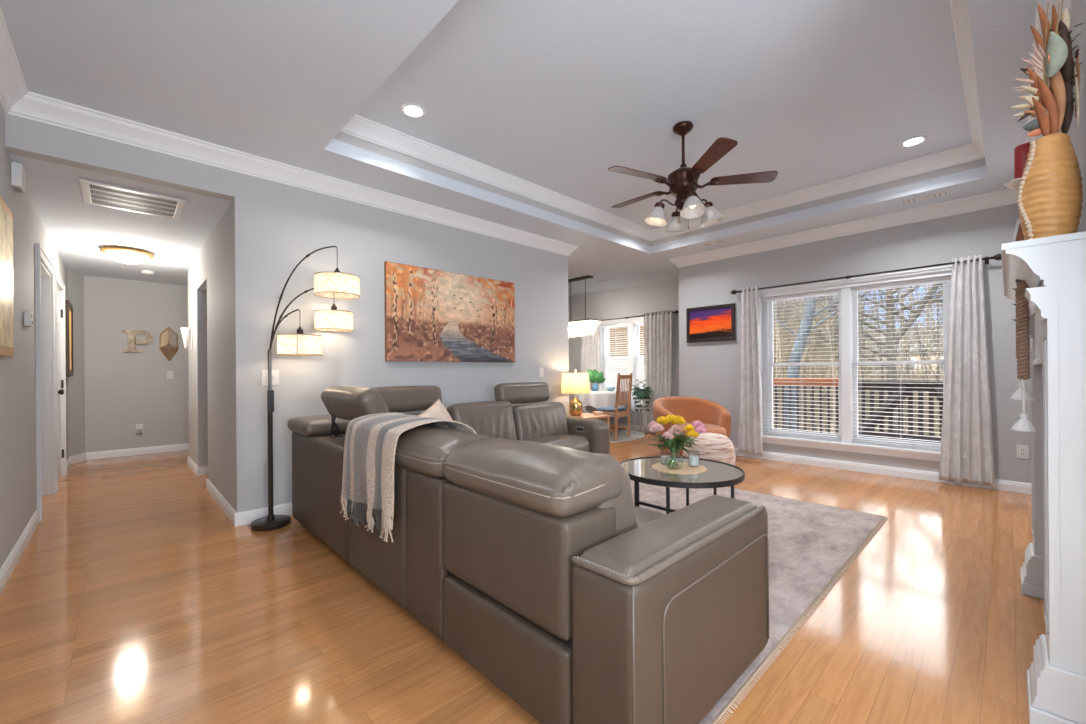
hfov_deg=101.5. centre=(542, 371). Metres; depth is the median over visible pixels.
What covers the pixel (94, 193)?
ceiling vent
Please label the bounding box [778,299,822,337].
bare tree
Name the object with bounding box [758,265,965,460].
window
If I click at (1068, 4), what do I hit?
trim
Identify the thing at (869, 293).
bare tree
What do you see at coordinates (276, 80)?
ceiling
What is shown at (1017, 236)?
frame
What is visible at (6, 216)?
framed art
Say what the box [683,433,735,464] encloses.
pouf
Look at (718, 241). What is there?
ceiling vent
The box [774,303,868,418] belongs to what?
bare tree
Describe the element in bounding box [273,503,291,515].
baseboard
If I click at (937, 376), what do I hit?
bare tree
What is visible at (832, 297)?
bare tree
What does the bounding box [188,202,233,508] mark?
wall
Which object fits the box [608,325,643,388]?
house
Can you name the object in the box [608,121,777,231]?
ceiling fan
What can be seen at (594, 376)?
plant
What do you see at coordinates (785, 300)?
bare tree
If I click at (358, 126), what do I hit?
trim
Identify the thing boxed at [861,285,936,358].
bare tree
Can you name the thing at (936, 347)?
bare tree
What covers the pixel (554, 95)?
ceiling
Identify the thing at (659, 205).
socket
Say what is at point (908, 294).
bare tree
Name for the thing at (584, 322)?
crystal chandelier
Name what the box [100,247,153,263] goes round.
flush ceiling light
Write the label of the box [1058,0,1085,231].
wall
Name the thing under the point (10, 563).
baseboard
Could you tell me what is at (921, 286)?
bare tree
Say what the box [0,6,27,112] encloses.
trim
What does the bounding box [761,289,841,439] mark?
window blind
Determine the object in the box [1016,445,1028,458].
outlet
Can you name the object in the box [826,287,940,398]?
bare tree
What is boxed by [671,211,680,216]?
socket
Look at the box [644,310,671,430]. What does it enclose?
curtain
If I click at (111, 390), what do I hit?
wall
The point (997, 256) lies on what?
curtain rod
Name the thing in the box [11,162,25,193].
door chime
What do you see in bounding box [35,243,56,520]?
door
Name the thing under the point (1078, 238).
shelf
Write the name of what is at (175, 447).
baseboard
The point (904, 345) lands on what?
bare tree
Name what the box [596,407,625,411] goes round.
cushion
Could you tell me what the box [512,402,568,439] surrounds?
cushion
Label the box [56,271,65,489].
door
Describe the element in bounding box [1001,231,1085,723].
fireplace mantel
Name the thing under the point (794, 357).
tree
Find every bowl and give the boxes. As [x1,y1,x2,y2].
[606,387,614,390]
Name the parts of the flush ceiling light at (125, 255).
lamp shade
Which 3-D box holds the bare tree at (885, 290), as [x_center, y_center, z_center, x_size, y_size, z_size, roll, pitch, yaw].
[8.954,-1.509,13.636,3.980,7.654,4.544,0,0,13]
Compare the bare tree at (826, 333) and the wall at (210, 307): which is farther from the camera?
the bare tree at (826, 333)
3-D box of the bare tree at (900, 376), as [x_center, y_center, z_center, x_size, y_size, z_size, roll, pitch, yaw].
[13.818,-2.200,17.383,6.140,8.965,3.676,0,0,-38]
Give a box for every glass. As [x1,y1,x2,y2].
[661,456,669,463]
[689,455,698,465]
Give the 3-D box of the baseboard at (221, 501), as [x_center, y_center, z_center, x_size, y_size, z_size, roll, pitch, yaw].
[-2.783,1.098,4.958,1.594,0.095,3.153,0,0,-44]
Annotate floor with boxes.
[0,430,1045,723]
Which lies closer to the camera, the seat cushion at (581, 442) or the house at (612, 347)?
the seat cushion at (581, 442)
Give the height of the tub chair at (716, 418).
0.768 m
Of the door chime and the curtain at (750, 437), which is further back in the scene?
the curtain at (750, 437)
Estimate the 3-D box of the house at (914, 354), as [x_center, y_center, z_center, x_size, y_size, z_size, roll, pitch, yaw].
[29.831,-0.658,35.368,9.200,5.650,10.000,0,0,-44]
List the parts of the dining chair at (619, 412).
seat, leg, rail, leg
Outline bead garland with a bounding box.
[1010,279,1037,431]
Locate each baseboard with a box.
[0,457,70,593]
[70,443,188,463]
[187,456,236,524]
[234,507,267,526]
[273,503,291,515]
[610,423,650,431]
[735,448,1030,493]
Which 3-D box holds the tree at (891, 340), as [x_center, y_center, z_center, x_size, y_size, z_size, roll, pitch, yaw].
[8.104,-1.071,10.367,3.488,6.784,5.446,0,0,-40]
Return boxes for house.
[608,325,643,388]
[861,326,942,381]
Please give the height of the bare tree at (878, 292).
7.815 m
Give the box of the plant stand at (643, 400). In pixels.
[634,399,649,433]
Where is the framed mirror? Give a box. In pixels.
[65,300,73,376]
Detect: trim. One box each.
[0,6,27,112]
[5,91,577,255]
[340,0,984,240]
[1026,0,1073,142]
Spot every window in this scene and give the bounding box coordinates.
[600,316,643,411]
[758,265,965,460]
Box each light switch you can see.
[167,371,172,378]
[261,370,278,385]
[539,367,542,376]
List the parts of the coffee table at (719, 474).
leg, leg, leg, glass, leg, leg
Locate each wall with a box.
[0,103,68,568]
[5,114,568,512]
[68,271,188,456]
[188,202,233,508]
[333,132,985,245]
[568,278,678,425]
[669,188,1030,482]
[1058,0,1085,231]
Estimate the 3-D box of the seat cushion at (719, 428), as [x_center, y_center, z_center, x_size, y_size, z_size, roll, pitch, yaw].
[1.884,0.845,5.565,0.770,0.335,0.770,0,0,-44]
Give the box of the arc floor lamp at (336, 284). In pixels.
[251,246,359,530]
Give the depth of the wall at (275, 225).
3.63 m
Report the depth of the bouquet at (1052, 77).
1.53 m
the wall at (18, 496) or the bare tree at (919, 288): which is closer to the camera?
the wall at (18, 496)
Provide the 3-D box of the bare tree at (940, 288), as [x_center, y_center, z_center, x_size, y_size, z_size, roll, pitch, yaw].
[12.915,-1.300,13.601,2.943,7.176,4.915,0,0,-1]
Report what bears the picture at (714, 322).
attached to the wall at (707, 370)
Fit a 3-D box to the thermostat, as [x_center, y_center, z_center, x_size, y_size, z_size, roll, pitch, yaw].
[-3.515,-0.354,3.034,0.032,0.100,0.140,0,0,-44]
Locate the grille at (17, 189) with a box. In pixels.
[14,187,22,192]
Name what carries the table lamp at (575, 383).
on the end table at (584, 415)
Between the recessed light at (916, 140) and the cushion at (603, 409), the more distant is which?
the cushion at (603, 409)
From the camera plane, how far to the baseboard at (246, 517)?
3.32 m
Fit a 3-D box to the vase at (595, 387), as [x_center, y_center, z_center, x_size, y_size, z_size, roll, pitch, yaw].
[0.958,0.293,8.126,0.124,0.145,0.124,0,0,-44]
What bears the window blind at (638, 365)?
attached to the window at (604, 341)
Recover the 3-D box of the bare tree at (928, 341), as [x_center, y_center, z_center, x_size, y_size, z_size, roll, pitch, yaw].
[12.716,-1.323,14.865,2.963,7.225,4.948,0,0,-4]
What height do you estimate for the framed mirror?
0.880 m
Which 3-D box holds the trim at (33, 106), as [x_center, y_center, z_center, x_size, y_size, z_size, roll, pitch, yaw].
[-1.344,-1.542,4.187,4.779,0.125,0.215,0,0,-44]
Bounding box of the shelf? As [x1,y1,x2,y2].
[1001,231,1085,295]
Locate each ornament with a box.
[122,330,152,352]
[159,327,177,360]
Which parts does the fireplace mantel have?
moulding, architrave, moulding, cornice, moulding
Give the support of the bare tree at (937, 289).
on the ground
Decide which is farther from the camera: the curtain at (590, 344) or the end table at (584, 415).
the curtain at (590, 344)
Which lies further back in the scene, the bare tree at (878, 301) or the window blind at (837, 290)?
the bare tree at (878, 301)
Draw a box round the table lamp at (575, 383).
[561,369,589,415]
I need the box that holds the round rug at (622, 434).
[610,428,644,442]
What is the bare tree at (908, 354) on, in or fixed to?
on the ground
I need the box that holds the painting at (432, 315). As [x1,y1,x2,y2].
[384,261,514,361]
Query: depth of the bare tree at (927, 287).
20.05 m
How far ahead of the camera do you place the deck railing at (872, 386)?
6.60 m
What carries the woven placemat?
on the coffee table at (719, 474)
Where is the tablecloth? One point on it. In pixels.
(590, 401)
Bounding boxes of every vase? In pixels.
[592,383,598,390]
[1017,133,1082,239]
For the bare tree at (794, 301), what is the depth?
17.36 m
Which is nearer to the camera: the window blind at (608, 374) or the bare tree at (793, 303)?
the window blind at (608, 374)
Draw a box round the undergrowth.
[773,295,942,435]
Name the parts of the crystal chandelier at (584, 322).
frame, rod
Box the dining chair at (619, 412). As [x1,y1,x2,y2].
[593,373,632,440]
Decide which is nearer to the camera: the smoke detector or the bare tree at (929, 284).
the smoke detector
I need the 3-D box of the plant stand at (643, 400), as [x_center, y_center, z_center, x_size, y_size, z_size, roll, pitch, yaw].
[1.762,0.804,7.894,0.300,0.620,0.300,0,0,-44]
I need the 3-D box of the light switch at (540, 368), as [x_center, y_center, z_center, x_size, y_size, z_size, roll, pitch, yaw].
[-0.020,0.011,5.413,0.070,0.115,0.010,0,0,-44]
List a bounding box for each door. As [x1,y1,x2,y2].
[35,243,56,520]
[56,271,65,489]
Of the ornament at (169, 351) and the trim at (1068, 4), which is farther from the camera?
the ornament at (169, 351)
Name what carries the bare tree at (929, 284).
on the ground
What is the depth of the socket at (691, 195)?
3.25 m
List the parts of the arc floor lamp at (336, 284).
arm, arm, lamp shade, shade trim, arm, lamp shade, shade trim, lamp shade, shade trim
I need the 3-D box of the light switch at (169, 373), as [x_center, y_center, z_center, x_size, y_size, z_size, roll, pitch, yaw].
[-5.410,0.054,6.440,0.075,0.115,0.010,0,0,-44]
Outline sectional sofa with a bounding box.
[287,382,768,723]
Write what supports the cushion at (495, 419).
on the sectional sofa
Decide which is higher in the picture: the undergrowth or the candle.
the candle
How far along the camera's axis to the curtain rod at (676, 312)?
8.21 m
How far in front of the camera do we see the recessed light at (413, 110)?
3.23 m
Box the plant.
[583,369,604,382]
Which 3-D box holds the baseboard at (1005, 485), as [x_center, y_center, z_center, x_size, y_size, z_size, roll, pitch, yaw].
[3.182,1.056,5.178,0.016,0.095,3.490,0,0,-44]
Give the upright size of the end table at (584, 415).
0.570 m
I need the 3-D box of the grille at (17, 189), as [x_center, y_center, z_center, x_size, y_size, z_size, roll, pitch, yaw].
[-3.209,-1.110,2.716,0.025,0.006,0.090,0,0,-44]
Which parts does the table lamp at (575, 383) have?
lamp shade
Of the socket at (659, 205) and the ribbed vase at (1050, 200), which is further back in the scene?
the socket at (659, 205)
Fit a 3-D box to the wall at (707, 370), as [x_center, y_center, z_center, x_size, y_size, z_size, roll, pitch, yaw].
[3.631,-0.320,5.597,1.416,2.840,3.705,0,0,-44]
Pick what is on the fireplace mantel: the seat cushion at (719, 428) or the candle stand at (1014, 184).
the candle stand at (1014, 184)
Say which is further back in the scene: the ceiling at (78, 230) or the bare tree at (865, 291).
the bare tree at (865, 291)
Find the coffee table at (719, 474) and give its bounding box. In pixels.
[620,456,744,513]
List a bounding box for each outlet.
[136,423,142,432]
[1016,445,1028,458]
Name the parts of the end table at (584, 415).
leg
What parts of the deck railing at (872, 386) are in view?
rail, rail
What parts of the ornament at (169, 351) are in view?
wood panel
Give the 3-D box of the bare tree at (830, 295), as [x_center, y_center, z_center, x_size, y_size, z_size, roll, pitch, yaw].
[8.990,-0.621,13.323,3.583,5.874,4.066,0,0,35]
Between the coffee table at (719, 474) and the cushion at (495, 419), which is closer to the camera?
the coffee table at (719, 474)
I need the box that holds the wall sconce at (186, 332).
[181,325,192,349]
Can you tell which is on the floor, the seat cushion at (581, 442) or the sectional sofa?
the sectional sofa
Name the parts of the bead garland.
cord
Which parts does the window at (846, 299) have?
sash, sash, casing, sill, sash, sash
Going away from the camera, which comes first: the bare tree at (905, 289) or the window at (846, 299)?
the window at (846, 299)
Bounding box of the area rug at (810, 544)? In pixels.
[630,480,887,723]
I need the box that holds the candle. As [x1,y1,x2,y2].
[1014,142,1030,178]
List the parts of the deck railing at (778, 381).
rail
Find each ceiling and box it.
[0,0,1036,295]
[10,154,231,285]
[356,0,971,228]
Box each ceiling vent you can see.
[79,179,186,219]
[701,240,725,245]
[900,191,948,203]
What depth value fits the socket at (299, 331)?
3.33 m
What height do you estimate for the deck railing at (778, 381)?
1.115 m
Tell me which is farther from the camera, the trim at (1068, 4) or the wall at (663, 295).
the wall at (663, 295)
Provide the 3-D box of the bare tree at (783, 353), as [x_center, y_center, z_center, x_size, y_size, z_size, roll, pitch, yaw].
[6.630,-1.498,13.268,5.098,7.666,4.410,0,0,30]
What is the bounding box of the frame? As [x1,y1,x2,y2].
[1012,219,1023,241]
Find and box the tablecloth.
[573,390,632,416]
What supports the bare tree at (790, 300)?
on the ground
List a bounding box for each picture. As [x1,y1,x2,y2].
[686,303,735,342]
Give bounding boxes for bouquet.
[647,414,706,466]
[1011,0,1083,136]
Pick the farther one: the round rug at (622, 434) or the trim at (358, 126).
the round rug at (622, 434)
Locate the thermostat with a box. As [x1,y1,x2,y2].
[24,311,32,326]
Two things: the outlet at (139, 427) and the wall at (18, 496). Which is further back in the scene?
the outlet at (139, 427)
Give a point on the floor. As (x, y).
(134, 597)
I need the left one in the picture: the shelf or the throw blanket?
the throw blanket
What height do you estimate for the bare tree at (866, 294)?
5.909 m
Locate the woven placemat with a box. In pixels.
[652,462,707,473]
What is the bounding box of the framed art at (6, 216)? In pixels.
[0,196,13,356]
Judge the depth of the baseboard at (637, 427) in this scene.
8.42 m
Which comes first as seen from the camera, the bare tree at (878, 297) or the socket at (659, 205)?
the socket at (659, 205)
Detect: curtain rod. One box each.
[601,310,678,320]
[730,254,1000,293]
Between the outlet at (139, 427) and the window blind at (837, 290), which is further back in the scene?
the outlet at (139, 427)
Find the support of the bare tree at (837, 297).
on the ground
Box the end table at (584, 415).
[568,413,610,454]
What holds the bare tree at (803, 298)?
on the ground
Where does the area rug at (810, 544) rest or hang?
on the floor
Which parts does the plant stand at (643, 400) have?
leg, leg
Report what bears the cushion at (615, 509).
on the sectional sofa
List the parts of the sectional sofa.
panel, panel, panel, panel, arm, arm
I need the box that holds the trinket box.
[593,411,602,414]
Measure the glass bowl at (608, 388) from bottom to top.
0.075 m
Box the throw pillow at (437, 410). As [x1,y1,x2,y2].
[418,399,451,419]
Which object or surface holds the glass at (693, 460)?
on the woven placemat
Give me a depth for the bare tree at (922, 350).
13.79 m
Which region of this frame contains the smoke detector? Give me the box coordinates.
[141,270,154,274]
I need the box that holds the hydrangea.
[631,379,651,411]
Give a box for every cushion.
[446,401,516,439]
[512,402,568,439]
[526,434,589,451]
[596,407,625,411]
[596,467,637,535]
[634,506,666,526]
[678,423,726,455]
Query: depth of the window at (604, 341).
8.48 m
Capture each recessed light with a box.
[401,103,425,117]
[900,136,927,146]
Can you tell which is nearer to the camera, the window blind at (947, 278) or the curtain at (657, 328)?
the window blind at (947, 278)
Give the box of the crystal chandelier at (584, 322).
[568,275,600,337]
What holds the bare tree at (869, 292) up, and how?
on the ground
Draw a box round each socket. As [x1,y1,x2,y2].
[297,326,302,333]
[654,202,664,208]
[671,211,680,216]
[686,192,696,198]
[703,202,712,207]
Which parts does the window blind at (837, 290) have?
rail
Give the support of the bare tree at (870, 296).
on the ground
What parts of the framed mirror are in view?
frame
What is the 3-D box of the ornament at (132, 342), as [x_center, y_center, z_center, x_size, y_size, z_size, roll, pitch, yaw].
[-5.653,-0.414,6.192,0.329,0.310,0.036,0,0,-44]
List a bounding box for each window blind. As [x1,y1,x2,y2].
[602,323,627,389]
[634,322,643,404]
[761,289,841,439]
[851,276,950,448]
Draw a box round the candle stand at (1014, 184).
[1004,177,1021,194]
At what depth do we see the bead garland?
1.69 m
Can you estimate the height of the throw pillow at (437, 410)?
0.482 m
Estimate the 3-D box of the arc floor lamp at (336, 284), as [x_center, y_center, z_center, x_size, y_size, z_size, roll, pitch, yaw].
[-1.789,0.076,3.397,0.427,2.125,0.732,0,0,43]
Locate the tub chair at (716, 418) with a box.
[653,396,730,456]
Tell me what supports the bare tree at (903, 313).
on the ground
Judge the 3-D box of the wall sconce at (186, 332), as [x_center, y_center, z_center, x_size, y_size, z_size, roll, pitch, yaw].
[-4.175,-0.395,5.197,0.106,0.300,0.094,0,0,-44]
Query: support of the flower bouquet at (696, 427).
in the flower vase
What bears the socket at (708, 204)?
attached to the ceiling fan
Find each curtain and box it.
[580,322,600,418]
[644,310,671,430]
[738,286,762,455]
[939,255,994,487]
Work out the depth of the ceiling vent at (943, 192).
4.18 m
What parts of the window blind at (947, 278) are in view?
rail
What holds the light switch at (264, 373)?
attached to the wall at (275, 225)
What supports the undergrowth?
on the ground
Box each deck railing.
[639,377,838,433]
[858,381,942,442]
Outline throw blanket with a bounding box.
[340,412,476,542]
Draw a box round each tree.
[773,288,921,430]
[773,289,913,433]
[773,292,890,377]
[773,297,833,377]
[773,300,816,348]
[773,301,799,349]
[774,293,884,355]
[774,297,870,372]
[774,297,896,397]
[774,300,795,361]
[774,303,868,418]
[776,283,942,432]
[778,290,885,407]
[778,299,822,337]
[779,298,833,356]
[780,292,882,354]
[780,295,901,380]
[786,291,884,355]
[810,294,923,380]
[819,296,918,398]
[822,294,911,380]
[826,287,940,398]
[858,288,921,371]
[859,287,942,381]
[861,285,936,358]
[861,287,941,380]
[862,285,942,381]
[862,297,885,380]
[864,285,942,376]
[864,286,942,381]
[865,287,935,407]
[866,292,935,379]
[867,289,937,376]
[870,284,941,391]
[872,289,941,378]
[873,301,942,343]
[894,286,942,364]
[895,287,941,359]
[896,288,942,372]
[897,287,942,381]
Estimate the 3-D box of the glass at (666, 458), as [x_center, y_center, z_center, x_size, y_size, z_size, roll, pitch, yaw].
[0.879,0.622,3.183,0.074,0.085,0.074,0,0,-44]
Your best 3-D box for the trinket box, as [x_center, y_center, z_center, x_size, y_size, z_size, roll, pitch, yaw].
[0.695,0.532,5.607,0.116,0.036,0.076,0,0,-44]
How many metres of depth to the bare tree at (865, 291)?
14.81 m
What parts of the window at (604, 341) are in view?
sash, sash, casing, sash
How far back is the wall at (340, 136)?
4.33 m
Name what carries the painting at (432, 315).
attached to the wall at (275, 225)
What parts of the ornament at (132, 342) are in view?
stem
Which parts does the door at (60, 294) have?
panel moulding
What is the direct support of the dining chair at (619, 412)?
on the round rug at (622, 434)

